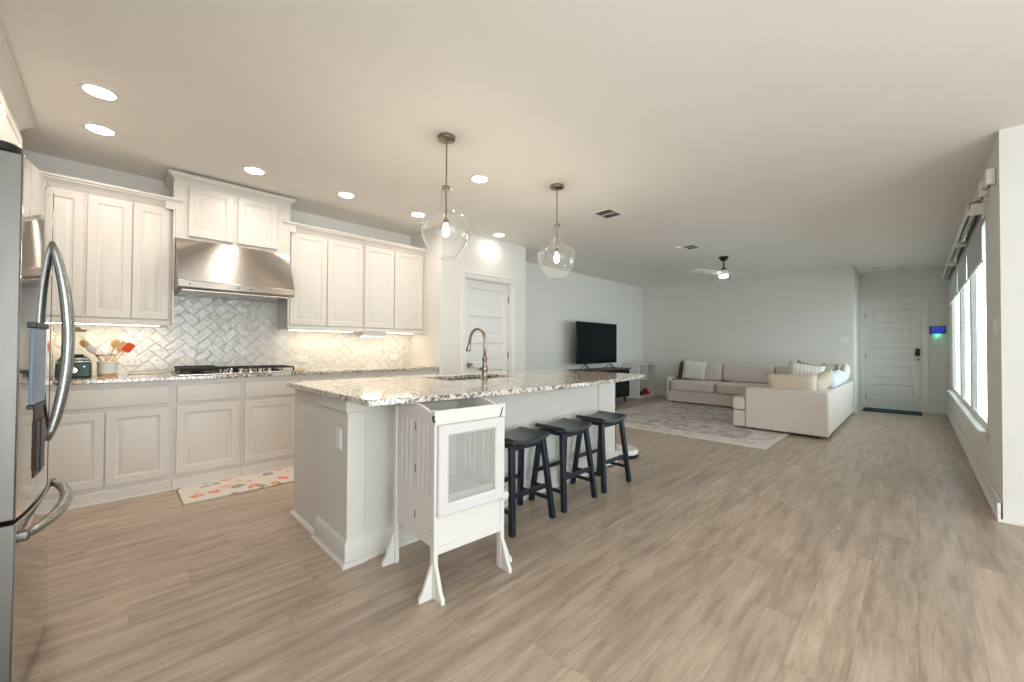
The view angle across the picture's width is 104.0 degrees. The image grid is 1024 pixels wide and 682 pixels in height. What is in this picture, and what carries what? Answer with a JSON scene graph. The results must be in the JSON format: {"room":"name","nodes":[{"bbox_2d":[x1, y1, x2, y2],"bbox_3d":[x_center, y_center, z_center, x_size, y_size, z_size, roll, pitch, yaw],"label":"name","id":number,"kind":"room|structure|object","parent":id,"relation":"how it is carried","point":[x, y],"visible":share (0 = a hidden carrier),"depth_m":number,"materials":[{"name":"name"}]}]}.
{"room":"open-plan kitchen","nodes":[
{"label":"open-plan kitchen","id":0,"kind":"room"},
{"bbox_2d":[24,150,642,369],"bbox_3d":[-0.447,-0.080,6.524,10.740,2.680,0.140,1,-1,-45],"label":"wall","id":1,"kind":"structure","parent":0,"point":[553,308],"depth_m":7.64,"materials":[{"name":"paint"}]},
{"bbox_2d":[39,170,183,325],"bbox_3d":[-3.530,-0.690,3.094,1.496,1.100,0.402,1,-1,-45],"label":"upper cabinet","id":2,"kind":"object","parent":1,"relation":"attached to","point":[114,243],"visible":0.77,"depth_m":3.21,"materials":[{"name":"paint"}]},
{"bbox_2d":[54,322,157,325],"bbox_3d":[-3.473,-0.143,3.177,1.030,0.014,0.036,1,-1,-45],"label":"light","id":3,"kind":"object","parent":2,"relation":"attached to","point":[54,322],"visible":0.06,"depth_m":3.32,"materials":[{"name":"white plastic"}]},
{"bbox_2d":[75,323,146,325],"bbox_3d":[-3.473,-0.139,3.177,1.010,0.004,0.024,1,-1,-45],"label":"diffuser","id":4,"kind":"object","parent":3,"relation":"attached to","point":[75,323],"depth_m":3.31,"materials":[{"name":"beige"}]},
{"bbox_2d":[170,180,175,324],"bbox_3d":[-3.051,-0.767,3.585,0.013,1.240,0.379,1,-1,-45],"label":"filler panel","id":5,"kind":"object","parent":2,"relation":"attached to","point":[173,188],"visible":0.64,"depth_m":3.45,"materials":[{"name":"paint"}]},
{"bbox_2d":[122,357,140,365],"bbox_3d":[-3.352,0.180,3.525,0.117,0.073,0.008,1,-1,-45],"label":"wall outlet","id":6,"kind":"object","parent":1,"relation":"attached to","point":[126,361],"visible":1,"depth_m":3.52,"materials":[{"name":"white plastic"}]},
{"bbox_2d":[164,169,296,253],"bbox_3d":[-2.708,-1.167,3.887,0.997,0.561,0.436,1,-1,-45],"label":"upper cabinet","id":7,"kind":"object","parent":1,"relation":"attached to","point":[212,211],"visible":0.91,"depth_m":3.71,"materials":[{"name":"paint"}]},
{"bbox_2d":[174,237,294,302],"bbox_3d":[-2.640,-0.652,3.808,0.886,0.465,0.611,1,-1,-45],"label":"range hood","id":8,"kind":"object","parent":7,"relation":"attached to","point":[201,269],"visible":0.98,"depth_m":3.63,"materials":[{"name":"silver metal"}]},
{"bbox_2d":[53,294,409,375],"bbox_3d":[-2.760,-0.225,4.128,3.838,1.046,0.005,1,-1,-45],"label":"backsplash","id":9,"kind":"structure","parent":1,"relation":"attached to","point":[368,357],"depth_m":4.04,"materials":[{"name":"tile"}]},
{"bbox_2d":[53,295,409,373],"bbox_3d":[-2.805,-0.230,4.089,3.960,1.056,0.004,1,-1,-45],"label":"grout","id":10,"kind":"structure","parent":1,"relation":"attached to","point":[174,295],"depth_m":4.01,"materials":[{"name":"tile"}]},
{"bbox_2d":[296,355,307,361],"bbox_3d":[-2.364,0.200,4.502,0.117,0.073,0.008,1,-1,-45],"label":"wall outlet","id":11,"kind":"object","parent":1,"relation":"attached to","point":[304,358],"visible":1,"depth_m":4.50,"materials":[{"name":"white plastic"}]},
{"bbox_2d":[281,220,365,331],"bbox_3d":[-2.141,-0.662,4.469,0.864,1.100,0.402,1,-1,-45],"label":"upper cabinet","id":12,"kind":"object","parent":1,"relation":"attached to","point":[327,264],"visible":0.92,"depth_m":4.36,"materials":[{"name":"paint"}]},
{"bbox_2d":[277,207,290,328],"bbox_3d":[-2.410,-0.754,4.219,0.015,1.240,0.379,1,-1,-45],"label":"filler panel","id":13,"kind":"object","parent":12,"relation":"attached to","point":[282,306],"visible":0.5,"depth_m":4.15,"materials":[{"name":"paint"}]},
{"bbox_2d":[296,330,350,331],"bbox_3d":[-2.133,-0.117,4.503,0.700,0.014,0.036,1,-1,-45],"label":"light","id":14,"kind":"object","parent":12,"relation":"attached to","point":[296,330],"visible":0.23,"depth_m":4.46,"materials":[{"name":"white plastic"}]},
{"bbox_2d":[390,355,397,359],"bbox_3d":[-1.561,0.216,5.297,0.117,0.073,0.008,1,-1,-45],"label":"wall outlet","id":15,"kind":"object","parent":1,"relation":"attached to","point":[392,357],"visible":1,"depth_m":5.29,"materials":[{"name":"white plastic"}]},
{"bbox_2d":[363,237,426,333],"bbox_3d":[-1.544,-0.650,5.060,0.811,1.100,0.402,1,-1,-45],"label":"upper cabinet","id":16,"kind":"object","parent":1,"relation":"attached to","point":[392,272],"visible":0.88,"depth_m":4.92,"materials":[{"name":"paint"}]},
{"bbox_2d":[359,332,384,336],"bbox_3d":[-1.709,-0.083,4.866,0.305,0.065,0.120,1,-1,-45],"label":"light","id":17,"kind":"object","parent":16,"relation":"attached to","point":[361,334],"visible":0.8,"depth_m":4.81,"materials":[{"name":"white plastic"}]},
{"bbox_2d":[410,225,525,373],"bbox_3d":[-0.599,-0.092,5.761,1.530,2.680,0.730,1,-1,-45],"label":"wall","id":18,"kind":"structure","parent":0,"point":[438,346],"depth_m":5.18,"materials":[{"name":"paint"}]},
{"bbox_2d":[460,270,515,372],"bbox_3d":[-0.355,0.170,5.551,0.996,2.153,0.148,1,-1,-45],"label":"door","id":19,"kind":"structure","parent":18,"relation":"in","point":[487,303],"depth_m":5.57,"materials":[{"name":"paint"}]},
{"bbox_2d":[0,0,1023,287],"bbox_3d":[2.882,-1.498,3.907,12.030,0.120,8.560,1,-1,-45],"label":"ceiling","id":20,"kind":"structure","parent":0,"point":[783,136],"depth_m":2.57,"materials":[{"name":"paint"}]},
{"bbox_2d":[77,82,121,101],"bbox_3d":[-2.468,-1.488,2.396,0.188,0.004,0.188,1,-1,-45],"label":"recessed light","id":21,"kind":"object","parent":20,"relation":"in","point":[95,90],"visible":1,"depth_m":2.39,"materials":[{"name":"paint"}]},
{"bbox_2d":[81,122,118,136],"bbox_3d":[-2.897,-1.484,2.815,0.188,0.004,0.188,1,-1,-45],"label":"recessed light","id":22,"kind":"object","parent":20,"relation":"in","point":[99,129],"visible":1,"depth_m":2.81,"materials":[{"name":"paint"}]},
{"bbox_2d":[241,166,266,175],"bbox_3d":[-2.230,-1.471,3.462,0.188,0.004,0.188,1,-1,-45],"label":"recessed light","id":23,"kind":"object","parent":20,"relation":"in","point":[249,169],"visible":1,"depth_m":3.45,"materials":[{"name":"paint"}]},
{"bbox_2d":[336,192,355,198],"bbox_3d":[-1.661,-1.460,4.011,0.188,0.004,0.188,1,-1,-45],"label":"recessed light","id":24,"kind":"object","parent":20,"relation":"in","point":[347,195],"visible":1,"depth_m":4.01,"materials":[{"name":"paint"}]},
{"bbox_2d":[410,212,425,216],"bbox_3d":[-1.078,-1.449,4.587,0.188,0.004,0.188,1,-1,-45],"label":"recessed light","id":25,"kind":"object","parent":20,"relation":"in","point":[414,214],"visible":0.93,"depth_m":4.58,"materials":[{"name":"paint"}]},
{"bbox_2d":[421,133,470,259],"bbox_3d":[-0.474,-1.032,2.881,0.356,0.879,0.356,1,-1,-45],"label":"pendant light","id":26,"kind":"object","parent":20,"relation":"hanging from","point":[445,138],"visible":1,"depth_m":2.87,"materials":[{"name":"glass"}]},
{"bbox_2d":[442,185,449,223],"bbox_3d":[-0.475,-0.980,2.880,0.062,0.274,0.062,1,-1,-45],"label":"socket","id":27,"kind":"object","parent":26,"relation":"attached to","point":[446,221],"depth_m":2.87,"materials":[{"name":"silver metal"}]},
{"bbox_2d":[469,175,489,183],"bbox_3d":[-0.291,-1.458,3.608,0.188,0.004,0.188,1,-1,-45],"label":"recessed light","id":28,"kind":"object","parent":20,"relation":"in","point":[480,179],"visible":1,"depth_m":3.61,"materials":[{"name":"paint"}]},
{"bbox_2d":[492,233,505,236],"bbox_3d":[-0.176,-1.432,5.410,0.188,0.004,0.188,1,-1,-45],"label":"recessed light","id":29,"kind":"object","parent":20,"relation":"in","point":[494,234],"visible":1,"depth_m":5.42,"materials":[{"name":"paint"}]},
{"bbox_2d":[538,183,575,279],"bbox_3d":[0.419,-1.015,3.745,0.356,0.879,0.356,1,-1,-45],"label":"pendant light","id":30,"kind":"object","parent":20,"relation":"hanging from","point":[556,187],"visible":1,"depth_m":3.73,"materials":[{"name":"glass"}]},
{"bbox_2d":[554,223,559,252],"bbox_3d":[0.419,-0.963,3.744,0.062,0.274,0.062,1,-1,-45],"label":"socket","id":31,"kind":"object","parent":30,"relation":"attached to","point":[556,225],"depth_m":3.74,"materials":[{"name":"silver metal"}]},
{"bbox_2d":[592,208,623,219],"bbox_3d":[1.085,-1.435,4.520,0.300,0.008,0.240,1,-1,-45],"label":"ceiling vent","id":32,"kind":"object","parent":20,"relation":"in","point":[608,213],"visible":1,"depth_m":4.51,"materials":[{"name":"metal"}]},
{"bbox_2d":[681,244,701,249],"bbox_3d":[2.683,-1.405,5.989,0.280,0.008,0.200,1,-1,-45],"label":"ceiling vent","id":33,"kind":"object","parent":20,"relation":"in","point":[693,246],"visible":1,"depth_m":6.00,"materials":[{"name":"metal"}]},
{"bbox_2d":[692,256,771,280],"bbox_3d":[3.562,-1.225,6.531,1.199,0.344,1.123,1,-1,-45],"label":"ceiling fan","id":34,"kind":"object","parent":20,"relation":"hanging from","point":[723,273],"visible":1,"depth_m":6.58,"materials":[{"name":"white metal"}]},
{"bbox_2d":[19,395,1023,681],"bbox_3d":[2.865,1.302,3.867,12.030,0.120,8.560,1,-1,-45],"label":"floor","id":35,"kind":"structure","parent":0,"point":[874,549],"depth_m":1.98,"materials":[{"name":"brown wood"}]},
{"bbox_2d":[0,22,37,147],"bbox_3d":[-3.069,-0.157,2.034,0.694,2.676,1.304,1,-1,-45],"label":"tall cabinet","id":36,"kind":"object","parent":35,"relation":"on","point":[16,113],"visible":0.35,"depth_m":2.30,"materials":[{"name":"paint"}]},
{"bbox_2d":[0,140,74,681],"bbox_3d":[-2.143,0.266,1.316,0.953,1.821,0.830,1,-1,-45],"label":"refrigerator","id":37,"kind":"object","parent":35,"relation":"on","point":[31,258],"visible":1,"depth_m":1.34,"materials":[{"name":"silver metal"}]},
{"bbox_2d":[50,380,172,510],"bbox_3d":[-3.465,0.751,2.947,1.422,0.882,0.684,1,-1,-45],"label":"base cabinet","id":38,"kind":"object","parent":35,"relation":"on","point":[111,442],"visible":0.69,"depth_m":2.98,"materials":[{"name":"paint"}]},
{"bbox_2d":[53,365,437,384],"bbox_3d":[-2.562,0.310,3.833,3.958,0.030,0.687,1,-1,-45],"label":"countertop","id":39,"kind":"structure","parent":38,"relation":"on","point":[165,376],"depth_m":3.51,"materials":[{"name":"stone"}]},
{"bbox_2d":[54,327,91,378],"bbox_3d":[-3.360,0.085,3.060,0.208,0.388,0.200,1,-1,-45],"label":"blender","id":40,"kind":"object","parent":39,"relation":"on","point":[82,366],"visible":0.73,"depth_m":3.04,"materials":[{"name":"green plastic"}]},
{"bbox_2d":[97,361,118,376],"bbox_3d":[-3.259,0.223,3.224,0.128,0.119,0.128,1,-1,-45],"label":"utensil crock","id":41,"kind":"object","parent":39,"relation":"on","point":[108,368],"visible":0.96,"depth_m":3.18,"materials":[{"name":"white ceramic"}]},
{"bbox_2d":[79,339,99,359],"bbox_3d":[-3.327,0.125,3.204,0.204,0.272,0.018,1,-1,-27],"label":"wooden spoon","id":42,"kind":"object","parent":41,"relation":"in","point":[82,342],"visible":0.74,"depth_m":3.17,"materials":[{"name":"brown wood"}]},
{"bbox_2d":[86,345,102,361],"bbox_3d":[-3.272,0.147,3.178,0.023,0.228,0.158,0,-1,32],"label":"spoon","id":43,"kind":"object","parent":41,"relation":"in","point":[90,348],"visible":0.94,"depth_m":3.14,"materials":[{"name":"plastic"}]},
{"bbox_2d":[96,354,114,361],"bbox_3d":[-3.252,0.183,3.201,0.110,0.152,0.052,1,-1,-45],"label":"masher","id":44,"kind":"object","parent":41,"relation":"in","point":[105,355],"visible":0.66,"depth_m":3.19,"materials":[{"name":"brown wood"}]},
{"bbox_2d":[107,339,119,360],"bbox_3d":[-3.276,0.123,3.262,0.035,0.276,0.120,0,-1,14],"label":"wooden spoon","id":45,"kind":"object","parent":41,"relation":"in","point":[116,342],"visible":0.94,"depth_m":3.29,"materials":[{"name":"brown wood"}]},
{"bbox_2d":[111,341,126,360],"bbox_3d":[-3.233,0.132,3.264,0.020,0.258,0.157,0,-1,42],"label":"wooden turner","id":46,"kind":"object","parent":41,"relation":"in","point":[122,344],"visible":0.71,"depth_m":3.28,"materials":[{"name":"brown wood"}]},
{"bbox_2d":[114,342,134,360],"bbox_3d":[-3.198,0.136,3.254,0.196,0.252,0.014,1,-1,-32],"label":"spatula","id":47,"kind":"object","parent":41,"relation":"in","point":[128,347],"visible":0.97,"depth_m":3.28,"materials":[{"name":"plastic"}]},
{"bbox_2d":[127,372,162,374],"bbox_3d":[-3.191,0.280,3.481,0.230,0.012,0.040,1,-1,-45],"label":"cutting board","id":48,"kind":"object","parent":39,"relation":"on","point":[143,372],"visible":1,"depth_m":3.48,"materials":[{"name":"white paint"}]},
{"bbox_2d":[172,365,296,375],"bbox_3d":[-2.574,0.268,3.740,0.890,0.052,0.500,1,-1,-45],"label":"gas cooktop","id":49,"kind":"object","parent":39,"relation":"in","point":[268,368],"visible":0.89,"depth_m":3.64,"materials":[{"name":"silver metal"}]},
{"bbox_2d":[174,365,220,370],"bbox_3d":[-2.776,0.236,3.525,0.277,0.022,0.490,1,-1,-45],"label":"griddle","id":50,"kind":"object","parent":49,"relation":"on","point":[199,367],"visible":1,"depth_m":3.44,"materials":[{"name":"metal"}]},
{"bbox_2d":[171,378,241,490],"bbox_3d":[-2.793,0.764,3.612,0.466,0.882,0.684,1,-1,-45],"label":"base cabinet","id":51,"kind":"object","parent":35,"relation":"on","point":[206,422],"visible":0.76,"depth_m":3.36,"materials":[{"name":"paint"}]},
{"bbox_2d":[177,467,293,504],"bbox_3d":[-2.103,1.200,3.501,1.240,0.014,0.430,1,-1,-45],"label":"kitchen mat","id":52,"kind":"object","parent":35,"relation":"on","point":[211,490],"visible":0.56,"depth_m":3.29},
{"bbox_2d":[240,375,297,475],"bbox_3d":[-2.463,0.771,3.938,0.461,0.882,0.684,1,-1,-45],"label":"base cabinet","id":53,"kind":"object","parent":35,"relation":"on","point":[267,404],"visible":0.6,"depth_m":3.68,"materials":[{"name":"paint"}]},
{"bbox_2d":[298,372,375,381],"bbox_3d":[-2.015,0.779,4.381,0.797,0.882,0.684,1,-1,-45],"label":"base cabinet","id":54,"kind":"object","parent":35,"relation":"on","point":[315,377],"visible":0.05,"depth_m":4.13,"materials":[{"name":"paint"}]},
{"bbox_2d":[376,369,436,376],"bbox_3d":[-1.448,0.791,4.943,0.798,0.882,0.684,1,-1,-45],"label":"base cabinet","id":55,"kind":"object","parent":35,"relation":"on","point":[432,371],"visible":0.03,"depth_m":4.70,"materials":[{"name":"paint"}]},
{"bbox_2d":[381,397,511,605],"bbox_3d":[-0.345,0.757,2.157,0.557,0.883,0.574,1,-1,-41],"label":"tower","id":56,"kind":"object","parent":35,"relation":"on","point":[446,511],"visible":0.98,"depth_m":2.03,"materials":[{"name":"white paint"}]},
{"bbox_2d":[290,382,617,569],"bbox_3d":[-0.248,0.777,3.402,2.746,0.880,0.983,1,-1,-45],"label":"kitchen island","id":57,"kind":"object","parent":35,"relation":"on","point":[343,499],"visible":0.39,"depth_m":2.35,"materials":[{"name":"paint"}]},
{"bbox_2d":[336,427,341,450],"bbox_3d":[-0.960,0.541,2.211,0.008,0.117,0.073,1,-1,-45],"label":"wall outlet","id":58,"kind":"object","parent":57,"relation":"attached to","point":[338,430],"visible":1,"depth_m":2.20,"materials":[{"name":"white plastic"}]},
{"bbox_2d":[286,369,644,406],"bbox_3d":[-0.109,0.316,3.242,2.725,0.030,1.395,1,-1,-45],"label":"island countertop","id":59,"kind":"structure","parent":57,"relation":"on","point":[378,391],"depth_m":2.65,"materials":[{"name":"stone"}]},
{"bbox_2d":[447,377,497,380],"bbox_3d":[-0.332,0.429,3.383,0.770,0.194,0.430,1,-1,-45],"label":"sink","id":60,"kind":"object","parent":59,"relation":"in","point":[478,377],"visible":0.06,"depth_m":3.59,"materials":[{"name":"silver metal"}]},
{"bbox_2d":[466,328,487,378],"bbox_3d":[-0.279,0.096,3.187,0.182,0.407,0.161,0,-1,-5],"label":"faucet","id":61,"kind":"object","parent":59,"relation":"on","point":[484,368],"visible":1,"depth_m":3.13,"materials":[{"name":"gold metal"}]},
{"bbox_2d":[504,426,555,537],"bbox_3d":[0.032,0.915,2.719,0.426,0.587,0.346,1,-1,-45],"label":"bar stool","id":62,"kind":"object","parent":35,"relation":"on","point":[522,437],"visible":0.74,"depth_m":2.70,"materials":[{"name":"paint"}]},
{"bbox_2d":[528,418,597,512],"bbox_3d":[0.398,0.923,3.088,0.346,0.587,0.426,0,-1,45],"label":"bar stool","id":63,"kind":"object","parent":35,"relation":"on","point":[569,427],"visible":0.94,"depth_m":3.04,"materials":[{"name":"blue paint"}]},
{"bbox_2d":[570,367,630,400],"bbox_3d":[1.563,0.930,8.020,2.470,0.725,0.450,1,-1,-45],"label":"tv console","id":64,"kind":"object","parent":35,"relation":"on","point":[622,388],"visible":0.23,"depth_m":8.45,"materials":[{"name":"brown wood"}]},
{"bbox_2d":[575,321,616,369],"bbox_3d":[1.745,0.099,8.172,1.450,0.941,0.248,1,-1,-45],"label":"television","id":65,"kind":"object","parent":64,"relation":"on","point":[596,343],"visible":0.99,"depth_m":8.09,"materials":[{"name":"black plastic"}]},
{"bbox_2d":[570,410,631,493],"bbox_3d":[0.775,0.930,3.468,0.426,0.587,0.346,1,-1,-44],"label":"bar stool","id":66,"kind":"object","parent":35,"relation":"on","point":[605,419],"visible":0.95,"depth_m":3.43,"materials":[{"name":"blue paint"}]},
{"bbox_2d":[616,444,638,458],"bbox_3d":[1.189,1.182,4.319,0.340,0.110,0.340,1,-1,-45],"label":"robot vacuum","id":67,"kind":"object","parent":35,"relation":"on","point":[633,453],"visible":0.42,"depth_m":4.20,"materials":[{"name":"white plastic"}]},
{"bbox_2d":[623,362,655,398],"bbox_3d":[3.039,0.923,9.521,0.820,0.800,0.414,1,-1,-45],"label":"cube shelf","id":68,"kind":"object","parent":35,"relation":"on","point":[649,369],"visible":0.87,"depth_m":9.38,"materials":[{"name":"white paint"}]},
{"bbox_2d":[616,400,789,449],"bbox_3d":[3.177,1.279,6.702,3.300,0.010,2.620,1,-1,-45],"label":"area rug","id":69,"kind":"object","parent":35,"relation":"on","point":[693,420],"visible":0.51,"depth_m":6.06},
{"bbox_2d":[666,363,853,437],"bbox_3d":[4.018,0.866,7.197,2.980,0.838,3.015,1,-1,-45],"label":"sectional sofa","id":70,"kind":"object","parent":69,"relation":"on","point":[742,387],"visible":0.83,"depth_m":5.78,"materials":[{"name":"fabric"}]},
{"bbox_2d":[678,361,683,377],"bbox_3d":[3.790,0.629,8.925,0.114,0.396,0.440,0,-1,33],"label":"throw pillow","id":71,"kind":"object","parent":70,"relation":"on","point":[681,364],"visible":0.56,"depth_m":8.76,"materials":[{"name":"grey fabric"}]},
{"bbox_2d":[681,359,706,380],"bbox_3d":[3.844,0.612,8.444,0.501,0.466,0.229,0,-1,21],"label":"throw pillow","id":72,"kind":"object","parent":70,"relation":"on","point":[691,369],"visible":1,"depth_m":8.39,"materials":[{"name":"fabric"}]},
{"bbox_2d":[670,379,724,392],"bbox_3d":[3.948,0.944,8.502,0.840,0.210,0.920,1,-1,-45],"label":"seat cushion","id":73,"kind":"object","parent":70,"relation":"on","point":[676,385],"depth_m":8.25,"materials":[{"name":"fabric"}]},
{"bbox_2d":[684,363,722,380],"bbox_3d":[4.149,0.668,8.732,0.281,0.398,0.860,1,-1,-45],"label":"cushion","id":74,"kind":"object","parent":70,"relation":"on","point":[714,371],"depth_m":8.46,"materials":[{"name":"fabric"}]},
{"bbox_2d":[733,395,744,409],"bbox_3d":[3.401,0.914,5.928,0.300,0.190,0.176,1,-1,-45],"label":"cushion","id":75,"kind":"object","parent":70,"relation":"on","point":[738,401],"depth_m":5.82,"materials":[{"name":"fabric"}]},
{"bbox_2d":[716,382,766,394],"bbox_3d":[4.585,0.939,7.859,0.840,0.210,0.870,1,-1,-45],"label":"seat cushion","id":76,"kind":"object","parent":70,"relation":"on","point":[722,388],"depth_m":7.68,"materials":[{"name":"fabric"}]},
{"bbox_2d":[723,364,775,383],"bbox_3d":[4.786,0.663,8.089,0.281,0.398,0.930,1,-1,-45],"label":"cushion","id":77,"kind":"object","parent":70,"relation":"on","point":[740,373],"depth_m":8.00,"materials":[{"name":"fabric"}]},
{"bbox_2d":[775,365,789,373],"bbox_3d":[5.433,0.657,7.435,0.281,0.398,0.890,1,-1,-45],"label":"cushion","id":78,"kind":"object","parent":70,"relation":"on","point":[783,369],"depth_m":7.60,"materials":[{"name":"fabric"}]},
{"bbox_2d":[765,374,816,390],"bbox_3d":[3.914,0.623,5.615,0.636,0.361,0.166,0,-1,43],"label":"throw pillow","id":79,"kind":"object","parent":70,"relation":"on","point":[803,382],"visible":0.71,"depth_m":5.54,"materials":[{"name":"beige fabric"}]},
{"bbox_2d":[789,362,824,373],"bbox_3d":[4.355,0.560,5.939,0.498,0.503,0.191,0,-1,29],"label":"throw pillow","id":80,"kind":"object","parent":70,"relation":"on","point":[795,368],"visible":0.3,"depth_m":5.92,"materials":[{"name":"fabric"}]},
{"bbox_2d":[797,360,828,370],"bbox_3d":[4.725,0.568,6.375,0.523,0.528,0.182,0,-1,15],"label":"throw pillow","id":81,"kind":"object","parent":70,"relation":"on","point":[798,361],"visible":0.09,"depth_m":6.32,"materials":[{"name":"brown fabric"}]},
{"bbox_2d":[816,369,832,389],"bbox_3d":[4.310,0.585,5.599,0.500,0.394,0.198,1,-1,-21],"label":"throw pillow","id":82,"kind":"object","parent":70,"relation":"on","point":[824,379],"visible":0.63,"depth_m":5.52,"materials":[{"name":"beige fabric"}]},
{"bbox_2d":[822,363,837,370],"bbox_3d":[5.420,0.589,6.881,0.427,0.434,0.176,1,-1,-21],"label":"throw pillow","id":83,"kind":"object","parent":70,"relation":"on","point":[833,367],"visible":0.15,"depth_m":6.81,"materials":[{"name":"brown fabric"}]},
{"bbox_2d":[829,370,846,387],"bbox_3d":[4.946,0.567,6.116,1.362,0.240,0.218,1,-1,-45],"label":"throw pillow","id":84,"kind":"object","parent":70,"relation":"on","point":[839,377],"visible":0.66,"depth_m":5.83,"materials":[{"name":"fabric"}]},
{"bbox_2d":[840,363,849,381],"bbox_3d":[5.724,0.556,6.887,0.147,0.379,0.513,0,-1,41],"label":"throw pillow","id":85,"kind":"object","parent":70,"relation":"on","point":[845,367],"visible":0.62,"depth_m":6.74,"materials":[{"name":"beige fabric"}]},
{"bbox_2d":[862,407,921,415],"bbox_3d":[7.084,1.311,7.460,0.560,0.012,0.790,1,-1,-45],"label":"door mat","id":86,"kind":"object","parent":35,"relation":"on","point":[916,413],"visible":1,"depth_m":7.41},
{"bbox_2d":[643,266,854,412],"bbox_3d":[4.807,-0.018,8.749,0.140,2.680,4.090,1,-1,-45],"label":"wall","id":87,"kind":"structure","parent":0,"point":[775,320],"depth_m":8.38,"materials":[{"name":"paint"}]},
{"bbox_2d":[656,390,861,413],"bbox_3d":[5.159,1.266,9.066,1.178,0.125,4.118,1,-1,-45],"label":"baseboard","id":88,"kind":"structure","parent":87,"relation":"attached to","point":[858,406],"depth_m":7.99,"materials":[{"name":"paint"}]},
{"bbox_2d":[854,267,860,405],"bbox_3d":[6.655,-0.020,7.799,1.150,2.680,0.140,1,-1,-45],"label":"wall","id":89,"kind":"structure","parent":0,"point":[856,273],"depth_m":7.67,"materials":[{"name":"paint"}]},
{"bbox_2d":[860,266,960,406],"bbox_3d":[7.535,-0.018,7.628,0.140,2.680,1.340,1,-1,-45],"label":"wall","id":90,"kind":"structure","parent":0,"point":[919,282],"depth_m":7.34,"materials":[{"name":"paint"}]},
{"bbox_2d":[860,297,928,412],"bbox_3d":[7.368,0.254,7.750,0.198,2.138,0.976,1,-1,-45],"label":"door","id":91,"kind":"structure","parent":90,"relation":"in","point":[894,336],"depth_m":7.70,"materials":[{"name":"paint"}]},
{"bbox_2d":[933,337,938,343],"bbox_3d":[7.745,-0.011,7.309,0.010,0.117,0.073,1,-1,-45],"label":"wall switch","id":92,"kind":"object","parent":90,"relation":"attached to","point":[935,339],"visible":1,"depth_m":7.30,"materials":[{"name":"white plastic"}]},
{"bbox_2d":[930,326,945,333],"bbox_3d":[7.757,-0.195,7.290,0.023,0.148,0.200,1,-1,-45],"label":"alarm keypad","id":93,"kind":"object","parent":90,"relation":"attached to","point":[933,329],"visible":1,"depth_m":7.28,"materials":[{"name":"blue plastic"}]},
{"bbox_2d":[929,406,947,413],"bbox_3d":[7.751,1.256,7.265,0.028,0.125,0.255,1,-1,-45],"label":"baseboard","id":94,"kind":"structure","parent":90,"relation":"attached to","point":[932,409],"depth_m":7.27,"materials":[{"name":"paint"}]},
{"bbox_2d":[948,128,1013,504],"bbox_3d":[5.617,-0.067,4.953,6.350,2.680,0.045,1,-1,-45],"label":"wall","id":95,"kind":"structure","parent":0,"point":[995,457],"depth_m":2.84,"materials":[{"name":"paint"}]},
{"bbox_2d":[942,261,957,304],"bbox_3d":[6.566,-0.856,6.001,1.850,0.508,0.097,1,-1,-45],"label":"roller shade","id":96,"kind":"object","parent":95,"relation":"attached to","point":[949,275],"visible":0.8,"depth_m":5.98,"materials":[{"name":"fabric"}]},
{"bbox_2d":[952,299,960,398],"bbox_3d":[6.596,-0.107,5.919,1.740,1.800,0.040,1,-1,-45],"label":"window","id":97,"kind":"structure","parent":95,"relation":"in","point":[958,393],"depth_m":6.50,"materials":[{"name":"paint"}]},
{"bbox_2d":[948,238,966,293],"bbox_3d":[5.404,-0.879,4.851,1.380,0.508,0.097,1,-1,-45],"label":"roller shade","id":98,"kind":"object","parent":95,"relation":"attached to","point":[957,256],"visible":0.68,"depth_m":4.82,"materials":[{"name":"fabric"}]},
{"bbox_2d":[960,251,970,409],"bbox_3d":[5.452,-0.130,4.787,1.320,1.800,0.040,1,-1,-45],"label":"window","id":99,"kind":"structure","parent":95,"relation":"in","point":[964,399],"depth_m":5.22,"materials":[{"name":"paint"}]},
{"bbox_2d":[960,279,971,411],"bbox_3d":[5.451,-0.130,4.788,1.480,1.800,0.043,1,-1,-45],"label":"trim","id":100,"kind":"structure","parent":95,"relation":"attached to","point":[970,279],"depth_m":4.31,"materials":[{"name":"paint"}]},
{"bbox_2d":[947,390,987,443],"bbox_3d":[5.531,0.822,4.930,4.720,0.100,0.055,1,-1,-45],"label":"trim","id":101,"kind":"structure","parent":95,"relation":"attached to","point":[983,433],"depth_m":3.88,"materials":[{"name":"paint"}]},
{"bbox_2d":[971,217,986,427],"bbox_3d":[4.436,-0.150,3.781,1.380,1.800,0.040,1,-1,-45],"label":"window","id":102,"kind":"structure","parent":95,"relation":"in","point":[974,359],"depth_m":4.23,"materials":[{"name":"paint"}]},
{"bbox_2d":[956,200,985,281],"bbox_3d":[4.381,-0.899,3.837,1.460,0.508,0.097,1,-1,-45],"label":"roller shade","id":103,"kind":"object","parent":102,"relation":"attached to","point":[969,234],"visible":1,"depth_m":3.67,"materials":[{"name":"fabric"}]},
{"bbox_2d":[976,182,988,201],"bbox_3d":[3.754,-1.190,3.198,0.070,0.146,0.068,1,-1,-45],"label":"wall bracket","id":104,"kind":"object","parent":95,"relation":"attached to","point":[982,194],"visible":0.85,"depth_m":3.18,"materials":[{"name":"white plastic"}]},
{"bbox_2d":[947,407,1023,526],"bbox_3d":[6.626,1.202,3.889,6.378,0.125,3.018,1,-1,-45],"label":"baseboard","id":105,"kind":"structure","parent":95,"relation":"attached to","point":[1004,513],"depth_m":3.11,"materials":[{"name":"paint"}]},
{"bbox_2d":[982,168,995,189],"bbox_3d":[3.448,-1.166,2.895,0.070,0.146,0.068,1,-1,-45],"label":"wall bracket","id":106,"kind":"object","parent":95,"relation":"attached to","point":[990,174],"visible":1,"depth_m":2.87,"materials":[{"name":"white plastic"}]},
{"bbox_2d":[1009,124,1023,506],"bbox_3d":[4.463,-0.120,1.707,0.140,2.680,2.945,1,-1,-45],"label":"wall","id":107,"kind":"structure","parent":0,"point":[1016,133],"depth_m":2.69,"materials":[{"name":"paint"}]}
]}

